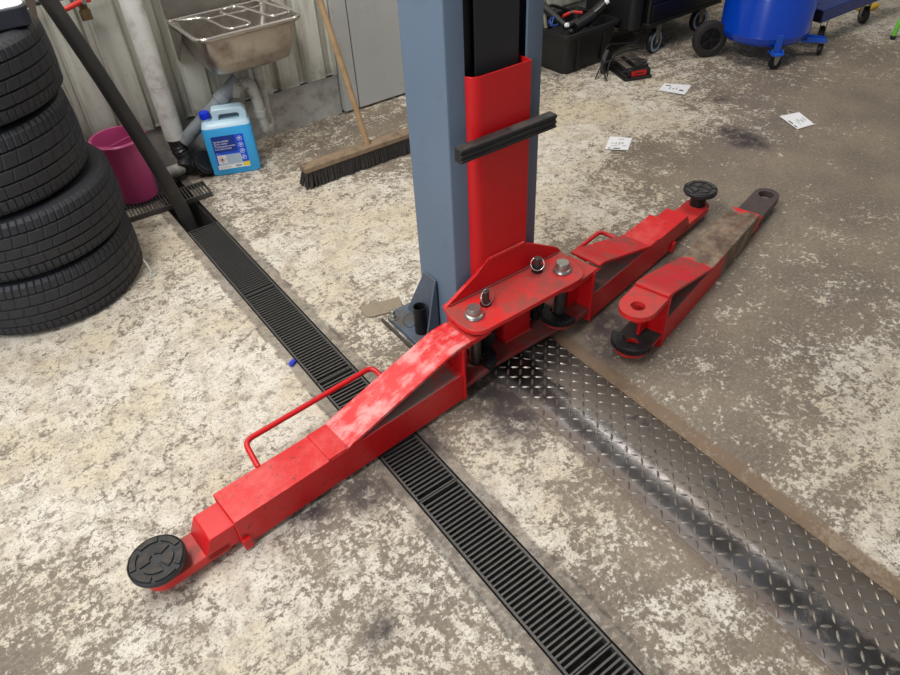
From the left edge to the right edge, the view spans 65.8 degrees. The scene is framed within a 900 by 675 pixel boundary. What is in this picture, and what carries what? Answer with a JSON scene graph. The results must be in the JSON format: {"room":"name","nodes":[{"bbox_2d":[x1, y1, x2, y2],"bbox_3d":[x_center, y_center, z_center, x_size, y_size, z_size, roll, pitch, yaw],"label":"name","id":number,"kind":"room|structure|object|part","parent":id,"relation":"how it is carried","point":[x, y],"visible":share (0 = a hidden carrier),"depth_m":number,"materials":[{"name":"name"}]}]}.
{"room":"auto repair garage","nodes":[
{"label":"auto repair garage","id":0,"kind":"room"},
{"bbox_2d":[22,0,585,141],"bbox_3d":[-0.169,-2.673,2.893,8.800,3.600,0.160,-27,47,-25],"label":"wall","id":1,"kind":"structure","parent":0,"point":[192,85],"depth_m":2.99,"materials":[{"name":"grey metal"}]},
{"bbox_2d":[24,0,93,20],"bbox_3d":[-1.494,-1.215,2.600,0.400,0.102,0.131,-27,47,-25],"label":"pipe","id":2,"kind":"object","parent":1,"relation":"attached to","point":[85,13],"visible":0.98,"depth_m":2.63,"materials":[{"name":"metal"}]},
{"bbox_3d":[-1.398,-1.238,2.595,0.024,0.035,0.125,32,52,33],"label":"lever","id":3,"kind":"part","parent":2,"relation":"part of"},
{"bbox_2d":[78,4,93,20],"bbox_3d":[-1.392,-1.252,2.641,0.042,0.094,0.055,-27,47,-25],"label":"tap","id":4,"kind":"object","parent":2,"relation":"on","point":[85,13],"depth_m":2.64,"materials":[{"name":"gold metal"}]},
{"bbox_2d":[118,0,193,177],"bbox_3d":[-1.298,-1.563,2.458,0.192,2.187,0.128,-27,47,-25],"label":"downpipe","id":5,"kind":"object","parent":1,"relation":"attached to","point":[134,13],"visible":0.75,"depth_m":2.91,"materials":[{"name":"plastic"}]},
{"bbox_2d":[160,0,248,19],"bbox_3d":[-1.002,-1.477,2.949,0.464,0.148,0.006,-27,47,-25],"label":"backsplash","id":6,"kind":"structure","parent":1,"relation":"attached to","point":[171,8],"depth_m":2.93,"materials":[{"name":"silver metal"}]},
{"bbox_2d":[160,0,299,73],"bbox_3d":[-0.895,-1.319,2.901,0.468,0.332,0.359,-27,47,-25],"label":"utility sink","id":7,"kind":"object","parent":1,"relation":"attached to","point":[267,40],"visible":0.92,"depth_m":2.90,"materials":[{"name":"silver metal"}]},
{"bbox_2d":[179,66,273,146],"bbox_3d":[-1.003,-1.031,3.097,0.462,0.346,0.123,-25,46,-22],"label":"trap","id":8,"kind":"object","parent":7,"relation":"attached to","point":[233,86],"visible":0.88,"depth_m":3.08,"materials":[{"name":"plastic"}]},
{"bbox_2d":[175,0,289,29],"bbox_3d":[-0.885,-1.341,2.893,0.440,0.012,0.332,-27,47,-25],"label":"wire rack","id":9,"kind":"object","parent":7,"relation":"on","point":[244,8],"visible":1,"depth_m":2.88,"materials":[{"name":"silver metal"}]},
{"bbox_2d":[145,73,341,203],"bbox_3d":[-2.124,-0.431,2.893,3.775,0.415,0.145,-27,47,-25],"label":"baseboard","id":10,"kind":"structure","parent":1,"relation":"attached to","point":[301,105],"depth_m":3.46,"materials":[{"name":"concrete"}]},
{"bbox_2d":[326,0,404,111],"bbox_3d":[-0.224,-2.292,3.138,1.042,2.288,0.180,-27,47,-25],"label":"door","id":11,"kind":"structure","parent":1,"relation":"in","point":[367,32],"depth_m":3.51,"materials":[{"name":"grey metal"}]},
{"bbox_2d":[0,0,899,674],"bbox_3d":[1.181,-0.366,2.606,8.800,0.001,4.220,-27,47,-25],"label":"floor","id":12,"kind":"structure","parent":0,"point":[122,422],"depth_m":2.04,"materials":[{"name":"paint"}]},
{"bbox_2d":[0,211,142,334],"bbox_3d":[-1.493,-0.292,2.538,0.668,0.212,0.668,-27,47,-25],"label":"tyre","id":13,"kind":"object","parent":12,"relation":"on","point":[72,291],"visible":0.52,"depth_m":2.35,"materials":[{"name":"rubber"}]},
{"bbox_2d":[0,142,124,282],"bbox_3d":[-1.493,-0.455,2.394,0.668,0.212,0.668,21,47,25],"label":"tyre","id":14,"kind":"object","parent":13,"relation":"on","point":[50,233],"visible":0.62,"depth_m":2.23,"materials":[{"name":"rubber"}]},
{"bbox_2d":[0,87,88,216],"bbox_3d":[-1.543,-0.616,2.227,0.668,0.243,0.668,6,42,10],"label":"tyre","id":15,"kind":"object","parent":14,"relation":"on","point":[43,150],"visible":0.73,"depth_m":2.12,"materials":[{"name":"rubber"}]},
{"bbox_2d":[0,0,62,125],"bbox_3d":[-1.524,-0.850,2.032,0.707,0.348,0.668,-8,42,-6],"label":"tyre","id":16,"kind":"object","parent":15,"relation":"on","point":[31,75],"depth_m":2.01,"materials":[{"name":"rubber"}]},
{"bbox_2d":[0,0,31,30],"bbox_3d":[-1.493,-0.893,1.975,0.515,0.056,0.290,-27,47,-25],"label":"box","id":17,"kind":"object","parent":16,"relation":"on","point":[13,13],"visible":1,"depth_m":1.98,"materials":[{"name":"blue plastic"}]},
{"bbox_3d":[-1.494,-0.913,1.958,0.505,0.004,0.280,-27,47,-25],"label":"lid","id":18,"kind":"part","parent":17,"relation":"part of","materials":[{"name":"white plastic"}]},
{"bbox_3d":[-1.188,-0.959,1.961,0.026,0.120,0.009,-27,47,-25],"label":"scraper blade","id":19,"kind":"part","parent":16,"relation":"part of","materials":[{"name":"brown metal"}]},
{"bbox_2d":[143,259,156,276],"bbox_3d":[-1.125,-0.260,2.599,0.056,0.058,0.019,24,48,27],"label":"clip","id":20,"kind":"object","parent":12,"relation":"on","point":[153,274],"visible":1,"depth_m":2.60,"materials":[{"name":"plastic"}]},
{"bbox_2d":[125,181,212,221],"bbox_3d":[-1.278,-0.561,2.977,0.500,0.020,0.125,-25,46,-23],"label":"drain grate","id":21,"kind":"object","parent":12,"relation":"on","point":[201,183],"visible":0.53,"depth_m":3.00,"materials":[{"name":"black metal"}]},
{"bbox_2d":[88,126,157,203],"bbox_3d":[-1.363,-0.724,2.946,0.228,0.270,0.226,-27,47,-25],"label":"bucket","id":22,"kind":"object","parent":21,"relation":"on","point":[137,183],"visible":0.66,"depth_m":2.90,"materials":[{"name":"pink plastic"}]},
{"bbox_3d":[-1.354,-0.805,2.847,0.228,0.008,0.056,-27,47,-25],"label":"carry handle","id":23,"kind":"part","parent":22,"relation":"part of","materials":[{"name":"pink plastic"}]},
{"bbox_2d":[192,150,213,175],"bbox_3d":[-1.113,-0.794,3.164,0.091,0.106,0.118,19,46,23],"label":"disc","id":24,"kind":"object","parent":12,"relation":"on","point":[201,163],"visible":0.75,"depth_m":3.14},
{"bbox_2d":[198,102,260,175],"bbox_3d":[-0.993,-0.900,3.139,0.214,0.292,0.128,-11,42,-9],"label":"canister","id":25,"kind":"object","parent":12,"relation":"on","point":[228,135],"visible":1,"depth_m":3.09,"materials":[{"name":"blue plastic"}]},
{"bbox_3d":[-1.024,-0.800,3.131,0.038,0.040,0.001,-11,42,-9],"label":"label hazard panel","id":26,"kind":"part","parent":25,"relation":"part of","materials":[{"name":"white paper"}]},
{"bbox_3d":[-0.975,-0.986,3.073,0.148,0.077,0.055,-11,42,-9],"label":"handle","id":27,"kind":"part","parent":25,"relation":"part of","materials":[{"name":"white plastic"}]},
{"bbox_2d":[222,154,241,168],"bbox_3d":[-0.993,-0.796,3.144,0.100,0.059,0.002,-11,42,-8],"label":"print","id":28,"kind":"object","parent":25,"relation":"on","point":[234,154],"depth_m":3.15},
{"bbox_2d":[289,359,295,366],"bbox_3d":[-0.499,0.081,2.204,0.014,0.012,0.024,15,45,20],"label":"scrap","id":29,"kind":"object","parent":12,"relation":"on","point":[292,362],"visible":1,"depth_m":2.20,"materials":[{"name":"blue plastic"}]},
{"bbox_2d":[299,0,409,189],"bbox_3d":[-0.504,-1.360,2.876,0.656,1.284,0.414,-27,46,-24],"label":"push broom","id":30,"kind":"object","parent":12,"relation":"on","point":[338,164],"visible":0.83,"depth_m":3.08,"materials":[{"name":"brown wood"}]},
{"bbox_3d":[-0.536,-1.387,2.848,0.396,1.203,0.028,29,50,31],"label":"broom handle","id":31,"kind":"part","parent":30,"relation":"part of","materials":[{"name":"brown wood"}]},
{"bbox_2d":[159,177,643,674],"bbox_3d":[-0.125,0.375,1.975,0.135,0.160,4.220,-27,47,-25],"label":"channel","id":32,"kind":"object","parent":12,"relation":"in","point":[202,216],"visible":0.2,"depth_m":1.76,"materials":[{"name":"metal"}]},
{"bbox_2d":[38,0,197,231],"bbox_3d":[-1.257,-0.858,2.581,0.354,1.267,0.080,-5,41,-1],"label":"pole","id":33,"kind":"object","parent":32,"relation":"on","point":[54,9],"visible":0.96,"depth_m":2.57,"materials":[{"name":"black rubber"}]},
{"bbox_2d":[188,222,274,299],"bbox_3d":[-0.851,-0.305,2.690,0.125,0.020,0.552,-27,47,-25],"label":"drain grate","id":34,"kind":"object","parent":32,"relation":"in","point":[245,276],"visible":1,"depth_m":2.67,"materials":[{"name":"black metal"}]},
{"bbox_2d":[243,284,351,386],"bbox_3d":[-0.523,-0.020,2.344,0.125,0.020,0.552,-27,47,-25],"label":"drain grate","id":35,"kind":"object","parent":32,"relation":"in","point":[302,340],"visible":0.99,"depth_m":2.32,"materials":[{"name":"black metal"}]},
{"bbox_2d":[317,366,456,504],"bbox_3d":[-0.195,0.265,1.999,0.125,0.020,0.552,-27,47,-25],"label":"drain grate","id":36,"kind":"object","parent":32,"relation":"in","point":[326,384],"visible":0.55,"depth_m":1.91,"materials":[{"name":"black metal"}]},
{"bbox_2d":[419,479,610,674],"bbox_3d":[0.134,0.549,1.654,0.125,0.020,0.552,-27,47,-25],"label":"drain grate","id":37,"kind":"object","parent":32,"relation":"in","point":[574,608],"visible":0.99,"depth_m":1.64,"materials":[{"name":"black metal"}]},
{"bbox_2d":[575,643,640,674],"bbox_3d":[0.462,0.834,1.309,0.125,0.020,0.552,-27,47,-25],"label":"drain grate","id":38,"kind":"object","parent":32,"relation":"in","point":[625,663],"visible":1,"depth_m":1.47,"materials":[{"name":"black metal"}]},
{"bbox_2d":[360,0,543,348],"bbox_3d":[-0.050,-1.112,1.493,0.520,2.700,0.416,-27,47,-25],"label":"lift column","id":39,"kind":"structure","parent":12,"relation":"on","point":[431,31],"depth_m":1.80,"materials":[{"name":"blue metal"}]},
{"bbox_3d":[0.061,-0.091,2.355,0.470,0.020,0.310,-27,47,-25],"label":"plate","id":40,"kind":"part","parent":39,"relation":"part of","materials":[{"name":"blue metal"}]},
{"bbox_2d":[403,302,427,334],"bbox_3d":[-0.110,-0.051,2.227,0.081,0.104,0.042,-27,47,-25],"label":"cup","id":41,"kind":"object","parent":39,"relation":"on","point":[419,308],"visible":0.98,"depth_m":2.22,"materials":[{"name":"black metal"}]},
{"bbox_2d":[443,0,582,367],"bbox_3d":[0.117,-0.977,1.384,0.465,2.574,0.294,-27,47,-25],"label":"carriage","id":42,"kind":"object","parent":39,"relation":"attached to","point":[511,281],"visible":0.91,"depth_m":1.93,"materials":[{"name":"red paint"}]},
{"bbox_2d":[127,320,496,590],"bbox_3d":[-0.331,0.242,1.845,1.126,0.212,0.221,-31,48,-28],"label":"swing arm","id":43,"kind":"object","parent":42,"relation":"attached to","point":[434,375],"visible":0.87,"depth_m":1.80,"materials":[{"name":"red paint"}]},
{"bbox_3d":[-0.357,0.206,1.887,0.440,0.031,0.101,-31,48,-28],"label":"pull handle","id":44,"kind":"part","parent":43,"relation":"part of","materials":[{"name":"red paint"}]},
{"bbox_3d":[-0.317,0.270,1.808,0.062,0.004,0.108,-31,48,-28],"label":"doubler plate","id":45,"kind":"part","parent":43,"relation":"part of","materials":[{"name":"red paint"}]},
{"bbox_3d":[-0.139,0.123,1.887,0.439,0.106,0.112,-31,48,-28],"label":"slope plate","id":46,"kind":"part","parent":43,"relation":"part of","materials":[{"name":"red paint"}]},
{"bbox_3d":[0.004,0.080,2.012,0.008,0.189,0.112,-31,48,-28],"label":"plate","id":47,"kind":"part","parent":43,"relation":"part of","materials":[{"name":"red paint"}]},
{"bbox_3d":[0.106,-0.043,2.053,0.021,0.242,0.021,-27,47,-25],"label":"lock rod","id":48,"kind":"part","parent":42,"relation":"part of","materials":[{"name":"metal"}]},
{"bbox_3d":[0.077,-1.286,1.152,0.134,1.800,0.007,-27,47,-25],"label":"panel","id":49,"kind":"part","parent":42,"relation":"part of","materials":[{"name":"black metal"}]},
{"bbox_3d":[0.162,-0.218,2.064,0.447,0.100,0.012,-27,47,-25],"label":"web plate","id":50,"kind":"part","parent":42,"relation":"part of","materials":[{"name":"red paint"}]},
{"bbox_2d":[454,111,556,164],"bbox_3d":[0.146,-0.508,1.765,0.313,0.038,0.029,-27,47,-25],"label":"bumper cover","id":51,"kind":"object","parent":42,"relation":"attached to","point":[474,149],"visible":1,"depth_m":1.75,"materials":[{"name":"black rubber"}]},
{"bbox_3d":[0.202,-0.138,2.057,0.465,0.015,0.170,-27,47,-25],"label":"plate","id":52,"kind":"part","parent":42,"relation":"part of","materials":[{"name":"red paint"}]},
{"bbox_3d":[0.199,0.000,2.200,0.465,0.015,0.130,-27,47,-25],"label":"plate","id":53,"kind":"part","parent":42,"relation":"part of","materials":[{"name":"red paint"}]},
{"bbox_3d":[0.268,-0.148,2.162,0.021,0.242,0.021,-27,47,-25],"label":"lock rod","id":54,"kind":"part","parent":42,"relation":"part of","materials":[{"name":"metal"}]},
{"bbox_2d":[539,180,717,329],"bbox_3d":[0.636,-0.348,2.449,0.181,0.212,1.035,30,51,32],"label":"swing arm","id":55,"kind":"object","parent":42,"relation":"attached to","point":[615,262],"visible":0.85,"depth_m":2.35,"materials":[{"name":"red paint"}]},
{"bbox_3d":[0.409,-0.152,2.248,0.112,0.189,0.008,30,51,32],"label":"plate","id":56,"kind":"part","parent":55,"relation":"part of","materials":[{"name":"red paint"}]},
{"bbox_3d":[0.493,-0.318,2.385,0.062,0.031,0.184,30,51,32],"label":"pull handle","id":57,"kind":"part","parent":55,"relation":"part of","materials":[{"name":"red paint"}]},
{"bbox_3d":[0.542,-0.295,2.315,0.112,0.106,0.334,30,51,32],"label":"slope plate","id":58,"kind":"part","parent":55,"relation":"part of","materials":[{"name":"red paint"}]},
{"bbox_3d":[0.672,-0.352,2.447,0.108,0.004,0.062,30,51,32],"label":"doubler plate","id":59,"kind":"part","parent":55,"relation":"part of","materials":[{"name":"red paint"}]},
{"bbox_3d":[0.965,-0.538,2.703,0.060,0.046,0.060,30,51,32],"label":"pad stem","id":60,"kind":"part","parent":55,"relation":"part of","materials":[{"name":"black metal"}]},
{"bbox_2d":[541,6,619,73],"bbox_3d":[0.686,-1.722,3.957,0.438,0.295,0.368,-28,47,-26],"label":"crate","id":61,"kind":"object","parent":12,"relation":"on","point":[561,54],"depth_m":3.87,"materials":[{"name":"black plastic"}]},
{"bbox_2d":[543,0,547,28],"bbox_3d":[0.522,-1.800,3.849,0.033,0.163,0.117,-4,41,-1],"label":"wrench","id":62,"kind":"object","parent":61,"relation":"in","point":[545,24],"visible":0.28,"depth_m":3.85,"materials":[{"name":"metal"}]},
{"bbox_3d":[0.564,-1.707,3.768,0.067,0.058,0.048,-27,47,-25],"label":"blue hose coil","id":63,"kind":"part","parent":61,"relation":"part of","materials":[{"name":"blue plastic"}]},
{"bbox_2d":[544,2,578,29],"bbox_3d":[0.597,-1.758,3.791,0.207,0.118,0.108,31,52,33],"label":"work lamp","id":64,"kind":"object","parent":61,"relation":"on","point":[548,10],"visible":0.81,"depth_m":3.76,"materials":[{"name":"black plastic"}]},
{"bbox_2d":[549,4,586,11],"bbox_3d":[0.628,-1.853,3.942,0.357,0.082,0.068,-27,47,-25],"label":"cable","id":65,"kind":"object","parent":61,"relation":"on","point":[550,5],"visible":0.71,"depth_m":3.96,"materials":[{"name":"black plastic"}]},
{"bbox_2d":[547,25,594,34],"bbox_3d":[0.693,-1.683,3.990,0.350,0.130,0.280,-27,47,-25],"label":"pile","id":66,"kind":"object","parent":61,"relation":"in","point":[558,29],"visible":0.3,"depth_m":3.98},
{"bbox_2d":[562,10,581,17],"bbox_3d":[0.678,-1.804,3.874,0.132,0.027,0.034,-21,44,-18],"label":"pliers","id":67,"kind":"object","parent":66,"relation":"on","point":[568,13],"visible":1,"depth_m":3.87,"materials":[{"name":"metal"}]},
{"bbox_2d":[569,0,609,33],"bbox_3d":[0.777,-1.790,3.890,0.226,0.174,0.080,-17,43,-15],"label":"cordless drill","id":68,"kind":"object","parent":66,"relation":"on","point":[599,7],"visible":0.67,"depth_m":3.86,"materials":[{"name":"black plastic"}]},
{"bbox_2d":[572,10,596,31],"bbox_3d":[0.732,-1.731,3.807,0.151,0.084,0.056,-29,47,-26],"label":"cylinder","id":69,"kind":"object","parent":61,"relation":"in","point":[589,17],"visible":0.99,"depth_m":3.79,"materials":[{"name":"black plastic"}]},
{"bbox_2d":[600,49,611,73],"bbox_3d":[0.868,-1.536,3.860,0.032,0.126,0.092,24,48,28],"label":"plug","id":70,"kind":"object","parent":12,"relation":"on","point":[606,55],"visible":0.81,"depth_m":3.83,"materials":[{"name":"black plastic"}]},
{"bbox_2d":[605,133,631,149],"bbox_3d":[0.790,-0.916,3.245,0.102,0.014,0.177,11,43,16],"label":"paper tag","id":71,"kind":"object","parent":12,"relation":"on","point":[615,143],"visible":1,"depth_m":3.24,"materials":[{"name":"white paper"}]},
{"bbox_2d":[595,42,646,80],"bbox_3d":[0.958,-1.522,3.830,0.363,0.136,0.215,-27,47,-25],"label":"cable","id":72,"kind":"object","parent":12,"relation":"on","point":[609,61],"visible":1,"depth_m":3.81,"materials":[{"name":"black plastic"}]},
{"bbox_2d":[610,53,651,81],"bbox_3d":[0.994,-1.506,3.860,0.165,0.070,0.240,-13,42,-11],"label":"unit","id":73,"kind":"object","parent":12,"relation":"on","point":[642,71],"visible":0.93,"depth_m":3.80,"materials":[{"name":"black plastic"}]},
{"bbox_2d":[611,64,650,78],"bbox_3d":[0.999,-1.492,3.848,0.153,0.036,0.196,-13,42,-11],"label":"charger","id":74,"kind":"object","parent":73,"relation":"on","point":[642,71],"depth_m":3.79,"materials":[{"name":"black plastic"}]},
{"bbox_2d":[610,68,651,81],"bbox_3d":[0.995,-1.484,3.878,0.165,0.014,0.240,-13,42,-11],"label":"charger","id":75,"kind":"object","parent":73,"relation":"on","point":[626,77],"depth_m":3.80,"materials":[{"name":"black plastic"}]},
{"bbox_2d":[586,0,721,52],"bbox_3d":[1.185,-2.185,3.974,0.768,0.920,0.454,-29,47,-26],"label":"trolley","id":76,"kind":"object","parent":12,"relation":"on","point":[633,15],"visible":0.7,"depth_m":3.93,"materials":[{"name":"black metal"}]},
{"bbox_3d":[1.234,-1.996,4.180,0.669,0.020,0.452,-29,47,-26],"label":"rail","id":77,"kind":"part","parent":76,"relation":"part of","materials":[{"name":"black plastic"}]},
{"bbox_3d":[1.368,-1.930,4.002,0.620,0.085,0.008,-29,47,-26],"label":"drawer","id":78,"kind":"part","parent":76,"relation":"part of","materials":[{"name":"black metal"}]},
{"bbox_2d":[660,81,690,94],"bbox_3d":[1.196,-1.331,3.688,0.137,0.014,0.160,18,46,23],"label":"paper tag","id":79,"kind":"object","parent":12,"relation":"on","point":[674,88],"visible":1,"depth_m":3.68,"materials":[{"name":"white paper"}]},
{"bbox_2d":[610,188,778,357],"bbox_3d":[0.896,-0.307,2.404,0.128,0.206,1.201,27,50,30],"label":"swing arm","id":80,"kind":"object","parent":12,"relation":"on","point":[661,299],"visible":1,"depth_m":2.24,"materials":[{"name":"red metal"}]},
{"bbox_3d":[0.615,-0.066,2.160,0.112,0.189,0.008,27,50,30],"label":"plate","id":81,"kind":"part","parent":80,"relation":"part of","materials":[{"name":"red metal"}]},
{"bbox_3d":[0.720,-0.199,2.217,0.112,0.106,0.354,27,50,30],"label":"slope plate","id":82,"kind":"part","parent":80,"relation":"part of","materials":[{"name":"red paint"}]},
{"bbox_2d":[490,336,899,674],"bbox_3d":[0.822,0.565,1.557,0.253,0.022,2.185,-27,47,-25],"label":"plate","id":83,"kind":"object","parent":12,"relation":"on","point":[851,623],"visible":0.95,"depth_m":1.70,"materials":[{"name":"metal"}]},
{"bbox_2d":[692,0,827,68],"bbox_3d":[1.730,-1.933,3.696,0.589,0.860,0.512,-27,47,-25],"label":"drum","id":84,"kind":"object","parent":12,"relation":"on","point":[776,24],"visible":1,"depth_m":3.75,"materials":[{"name":"blue metal"}]},
{"bbox_2d":[780,110,813,128],"bbox_3d":[1.663,-1.052,3.340,0.113,0.014,0.195,-10,42,-7],"label":"paper tag","id":85,"kind":"object","parent":12,"relation":"on","point":[797,120],"visible":1,"depth_m":3.33,"materials":[{"name":"white paper"}]},
{"bbox_2d":[813,0,877,35],"bbox_3d":[2.293,-2.093,4.330,0.953,0.213,0.600,-27,47,-25],"label":"trolley","id":86,"kind":"object","parent":12,"relation":"on","point":[826,10],"visible":0.81,"depth_m":3.99,"materials":[{"name":"blue metal"}]},
{"bbox_2d":[856,2,879,10],"bbox_3d":[2.660,-2.164,4.524,0.140,0.030,0.200,-27,47,-25],"label":"chock","id":87,"kind":"object","parent":12,"relation":"on","point":[875,5],"visible":0.28,"depth_m":4.47,"materials":[{"name":"yellow plastic"}]},
{"bbox_2d":[890,18,899,39],"bbox_3d":[2.662,-1.848,4.027,0.187,0.212,0.031,-15,43,-13],"label":"stand","id":88,"kind":"object","parent":12,"relation":"on","point":[897,26],"visible":1,"depth_m":4.04,"materials":[{"name":"metal"}]},
{"bbox_3d":[2.663,-1.854,4.021,0.184,0.195,0.027,-15,43,-12],"label":"leg","id":89,"kind":"part","parent":88,"relation":"part of","materials":[{"name":"green metal"}]}
]}

